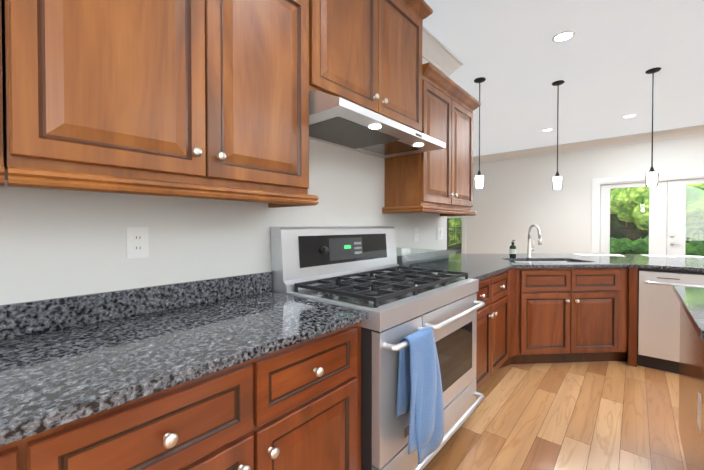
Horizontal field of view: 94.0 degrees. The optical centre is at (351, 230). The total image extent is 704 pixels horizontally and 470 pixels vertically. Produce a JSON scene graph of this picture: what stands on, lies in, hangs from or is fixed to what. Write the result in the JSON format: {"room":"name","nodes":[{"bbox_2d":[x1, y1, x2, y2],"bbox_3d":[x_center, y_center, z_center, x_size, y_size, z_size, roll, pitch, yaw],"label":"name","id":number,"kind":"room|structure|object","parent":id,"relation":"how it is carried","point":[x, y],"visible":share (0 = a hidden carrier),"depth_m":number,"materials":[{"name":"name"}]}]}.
{"room":"kitchen","nodes":[
{"label":"kitchen","id":0,"kind":"room"},
{"bbox_2d":[0,57,446,304],"bbox_3d":[-0.962,-0.212,1.201,0.120,2.900,5.750,1,1,41],"label":"wall","id":1,"kind":"structure","parent":0,"point":[54,243],"depth_m":1.35,"materials":[{"name":"white paint"}]},
{"bbox_2d":[0,0,15,183],"bbox_3d":[-1.240,-0.639,0.529,0.328,0.982,0.917,1,1,41],"label":"upper cabinet","id":2,"kind":"object","parent":1,"relation":"attached to","point":[7,33],"depth_m":0.79,"materials":[{"name":"brown wood"}]},
{"bbox_2d":[127,227,148,258],"bbox_3d":[-0.824,0.048,1.264,0.008,0.118,0.072,1,1,41],"label":"outlet","id":3,"kind":"object","parent":1,"relation":"attached to","point":[137,242],"visible":1,"depth_m":1.26,"materials":[{"name":"white plastic"}]},
{"bbox_2d":[8,0,315,203],"bbox_3d":[-0.627,-0.648,1.237,0.328,0.982,0.957,1,1,41],"label":"upper cabinet","id":4,"kind":"object","parent":1,"relation":"attached to","point":[204,99],"depth_m":1.04,"materials":[{"name":"brown wood"}]},
{"bbox_2d":[309,0,432,131],"bbox_3d":[0.045,-1.088,1.976,0.370,0.882,1.157,1,1,41],"label":"upper cabinet","id":5,"kind":"object","parent":1,"relation":"attached to","point":[366,54],"visible":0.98,"depth_m":1.84,"materials":[{"name":"brown wood"}]},
{"bbox_2d":[309,90,444,157],"bbox_3d":[0.095,-0.588,1.939,0.498,0.113,1.025,1,1,41],"label":"range hood","id":6,"kind":"object","parent":1,"relation":"attached to","point":[339,121],"visible":0.94,"depth_m":1.77,"materials":[{"name":"silver metal"}]},
{"bbox_2d":[414,228,417,240],"bbox_3d":[0.560,0.036,2.863,0.008,0.118,0.072,1,1,41],"label":"duplex electrical outlet","id":7,"kind":"object","parent":1,"relation":"attached to","point":[415,234],"visible":1,"depth_m":2.86,"materials":[{"name":"white plastic"}]},
{"bbox_2d":[382,62,480,215],"bbox_3d":[0.702,-0.645,2.741,0.370,1.028,1.030,1,1,41],"label":"upper cabinet","id":8,"kind":"object","parent":1,"relation":"attached to","point":[440,181],"visible":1,"depth_m":2.48,"materials":[{"name":"brown wood"}]},
{"bbox_2d":[437,227,442,239],"bbox_3d":[0.861,0.032,3.211,0.009,0.118,0.118,1,1,41],"label":"switch plate","id":9,"kind":"object","parent":1,"relation":"attached to","point":[439,233],"visible":1,"depth_m":3.20,"materials":[{"name":"white plastic"}]},
{"bbox_2d":[422,25,462,76],"bbox_3d":[-0.795,-1.592,1.195,0.116,0.140,5.746,1,1,41],"label":"crown molding","id":10,"kind":"structure","parent":1,"relation":"attached to","point":[439,55],"depth_m":3.03,"materials":[{"name":"white wood"}]},
{"bbox_2d":[424,350,686,469],"bbox_3d":[1.923,1.280,1.865,11.000,0.100,10.900,1,1,41],"label":"floor","id":11,"kind":"structure","parent":0,"point":[609,415],"depth_m":2.10,"materials":[{"name":"brown wood"}]},
{"bbox_2d":[0,434,35,469],"bbox_3d":[-1.110,0.806,0.439,0.610,0.884,0.913,1,1,41],"label":"base cabinet","id":12,"kind":"object","parent":11,"relation":"on","point":[20,454],"depth_m":0.59,"materials":[{"name":"brown wood"}]},
{"bbox_2d":[0,272,367,446],"bbox_3d":[-0.809,0.294,0.789,0.652,0.130,1.917,1,1,41],"label":"countertop","id":13,"kind":"structure","parent":12,"relation":"on","point":[64,360],"depth_m":0.99,"materials":[{"name":"stone"}]},
{"bbox_2d":[36,322,360,469],"bbox_3d":[-0.495,0.797,1.150,0.610,0.884,0.967,1,1,41],"label":"base cabinet","id":14,"kind":"object","parent":11,"relation":"on","point":[297,406],"depth_m":0.91,"materials":[{"name":"brown wood"}]},
{"bbox_2d":[271,226,484,469],"bbox_3d":[0.218,0.605,1.867,0.798,1.250,1.045,1,1,41],"label":"range","id":15,"kind":"object","parent":11,"relation":"on","point":[420,403],"visible":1,"depth_m":1.61,"materials":[{"name":"grey metal"}]},
{"bbox_2d":[396,326,443,465],"bbox_3d":[0.307,0.703,1.422,0.077,0.545,0.326,1,1,41],"label":"towel","id":16,"kind":"object","parent":15,"relation":"hanging from","point":[420,392],"depth_m":1.37,"materials":[{"name":"blue fabric"}]},
{"bbox_2d":[475,269,510,390],"bbox_3d":[0.812,0.777,2.660,0.611,0.884,0.912,1,1,41],"label":"base cabinet","id":17,"kind":"object","parent":11,"relation":"on","point":[493,351],"depth_m":2.51,"materials":[{"name":"brown wood"}]},
{"bbox_2d":[511,267,637,366],"bbox_3d":[1.896,0.768,3.298,1.468,0.884,1.468,1,1,41],"label":"base cabinet","id":18,"kind":"object","parent":11,"relation":"on","point":[541,315],"depth_m":2.93,"materials":[{"name":"brown wood"}]},
{"bbox_2d":[397,250,703,279],"bbox_3d":[2.335,0.268,2.776,3.915,0.130,3.100,1,1,41],"label":"countertop","id":19,"kind":"structure","parent":18,"relation":"on","point":[478,266],"depth_m":2.96,"materials":[{"name":"stone"}]},
{"bbox_2d":[396,247,455,274],"bbox_3d":[0.499,0.220,2.360,0.520,0.174,0.006,1,1,41],"label":"guard","id":20,"kind":"object","parent":19,"relation":"on","point":[433,252],"visible":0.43,"depth_m":2.33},
{"bbox_2d":[509,240,515,257],"bbox_3d":[1.704,0.198,3.479,0.065,0.190,0.065,1,1,41],"label":"soap bottle","id":21,"kind":"object","parent":19,"relation":"on","point":[512,250],"visible":1,"depth_m":3.46,"materials":[{"name":"grey plastic"}]},
{"bbox_2d":[527,224,541,257],"bbox_3d":[1.913,0.114,3.446,0.171,0.358,0.188,1,1,41],"label":"faucet","id":22,"kind":"object","parent":19,"relation":"on","point":[529,249],"visible":1,"depth_m":3.50,"materials":[{"name":"silver metal"}]},
{"bbox_2d":[515,261,571,262],"bbox_3d":[1.921,0.432,3.258,0.790,0.209,0.460,0,1,-4],"label":"sink basin","id":23,"kind":"object","parent":19,"relation":"in","point":[541,261],"visible":0.06,"depth_m":3.47,"materials":[{"name":"silver metal"}]},
{"bbox_2d":[577,254,625,256],"bbox_3d":[2.902,0.287,3.832,0.491,0.002,0.328,0,1,14],"label":"paper","id":24,"kind":"object","parent":19,"relation":"on","point":[577,254],"depth_m":3.74,"materials":[{"name":"white paper"}]},
{"bbox_2d":[645,255,703,257],"bbox_3d":[3.621,0.289,3.676,0.566,0.002,0.357,0,1,20],"label":"paper","id":25,"kind":"object","parent":19,"relation":"on","point":[645,255],"depth_m":3.62,"materials":[{"name":"white paper"}]},
{"bbox_2d":[637,268,703,373],"bbox_3d":[2.944,0.779,2.924,0.600,0.873,0.662,1,1,41],"label":"dishwasher","id":26,"kind":"object","parent":11,"relation":"on","point":[658,337],"visible":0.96,"depth_m":2.82,"materials":[{"name":"grey metal"}]},
{"bbox_2d":[679,303,703,469],"bbox_3d":[1.841,0.797,1.149,0.948,0.885,1.019,1,1,41],"label":"kitchen island","id":27,"kind":"object","parent":11,"relation":"on","point":[691,397],"visible":0.83,"depth_m":1.44,"materials":[{"name":"brown wood"}]},
{"bbox_2d":[673,286,703,338],"bbox_3d":[1.872,0.339,1.134,1.030,0.029,1.071,1,1,41],"label":"island countertop","id":28,"kind":"structure","parent":27,"relation":"on","point":[691,300],"depth_m":1.44,"materials":[{"name":"stone"}]},
{"bbox_2d":[422,0,703,156],"bbox_3d":[1.923,-1.730,1.826,11.000,0.120,10.900,1,1,41],"label":"ceiling","id":29,"kind":"structure","parent":0,"point":[605,58],"depth_m":3.37,"materials":[{"name":"grey paint"}]},
{"bbox_2d":[474,77,485,188],"bbox_3d":[1.439,-1.083,3.705,0.128,1.223,0.128,1,1,41],"label":"pendant light","id":30,"kind":"object","parent":29,"relation":"hanging from","point":[479,180],"visible":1,"depth_m":3.69,"materials":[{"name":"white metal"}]},
{"bbox_2d":[552,80,564,189],"bbox_3d":[2.367,-1.084,3.778,0.128,1.223,0.128,1,1,41],"label":"pendant light","id":31,"kind":"object","parent":29,"relation":"hanging from","point":[557,180],"visible":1,"depth_m":3.77,"materials":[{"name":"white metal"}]},
{"bbox_2d":[552,31,574,41],"bbox_3d":[1.839,-1.681,2.854,0.170,0.006,0.170,1,1,41],"label":"recessed light","id":32,"kind":"object","parent":29,"relation":"in","point":[563,36],"visible":1,"depth_m":2.85,"materials":[{"name":"white"}]},
{"bbox_2d":[622,114,636,117],"bbox_3d":[4.158,-1.708,4.920,0.170,0.006,0.170,1,1,41],"label":"recessed light","id":33,"kind":"object","parent":29,"relation":"in","point":[630,115],"visible":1,"depth_m":4.92,"materials":[{"name":"white"}]},
{"bbox_2d":[645,67,660,186],"bbox_3d":[3.182,-1.080,3.477,0.128,1.223,0.128,1,1,41],"label":"pendant light","id":34,"kind":"object","parent":29,"relation":"hanging from","point":[652,177],"visible":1,"depth_m":3.47,"materials":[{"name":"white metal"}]},
{"bbox_2d":[466,135,703,253],"bbox_3d":[5.404,-0.273,5.869,10.840,2.900,0.140,1,1,41],"label":"wall","id":35,"kind":"structure","parent":0,"point":[515,199],"depth_m":6.83,"materials":[{"name":"white paint"}]},
{"bbox_2d":[447,216,465,253],"bbox_3d":[2.377,-0.132,8.425,1.180,1.840,0.138,1,1,41],"label":"window","id":36,"kind":"structure","parent":35,"relation":"in","point":[463,237],"depth_m":8.08,"materials":[{"name":"white"}]},
{"bbox_2d":[473,125,703,162],"bbox_3d":[5.320,-1.652,5.754,10.600,0.140,0.116,1,1,41],"label":"crown molding","id":37,"kind":"structure","parent":35,"relation":"attached to","point":[699,129],"depth_m":6.26,"materials":[{"name":"white"}]},
{"bbox_2d":[592,170,703,256],"bbox_3d":[5.521,0.092,5.760,2.118,2.172,0.158,1,1,41],"label":"door frame","id":38,"kind":"structure","parent":35,"relation":"attached to","point":[667,219],"depth_m":5.82,"materials":[{"name":"white wood"}]},
{"label":"outside","id":39,"kind":"structure","parent":0,"visible":0},
{"bbox_2d":[447,181,703,255],"bbox_3d":[21.165,-6.335,26.607,90.000,17.525,51.950,1,1,41],"label":"garden","id":40,"kind":"object","parent":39,"point":[628,247],"depth_m":8.14,"materials":[{"name":"green plant"}]}
]}

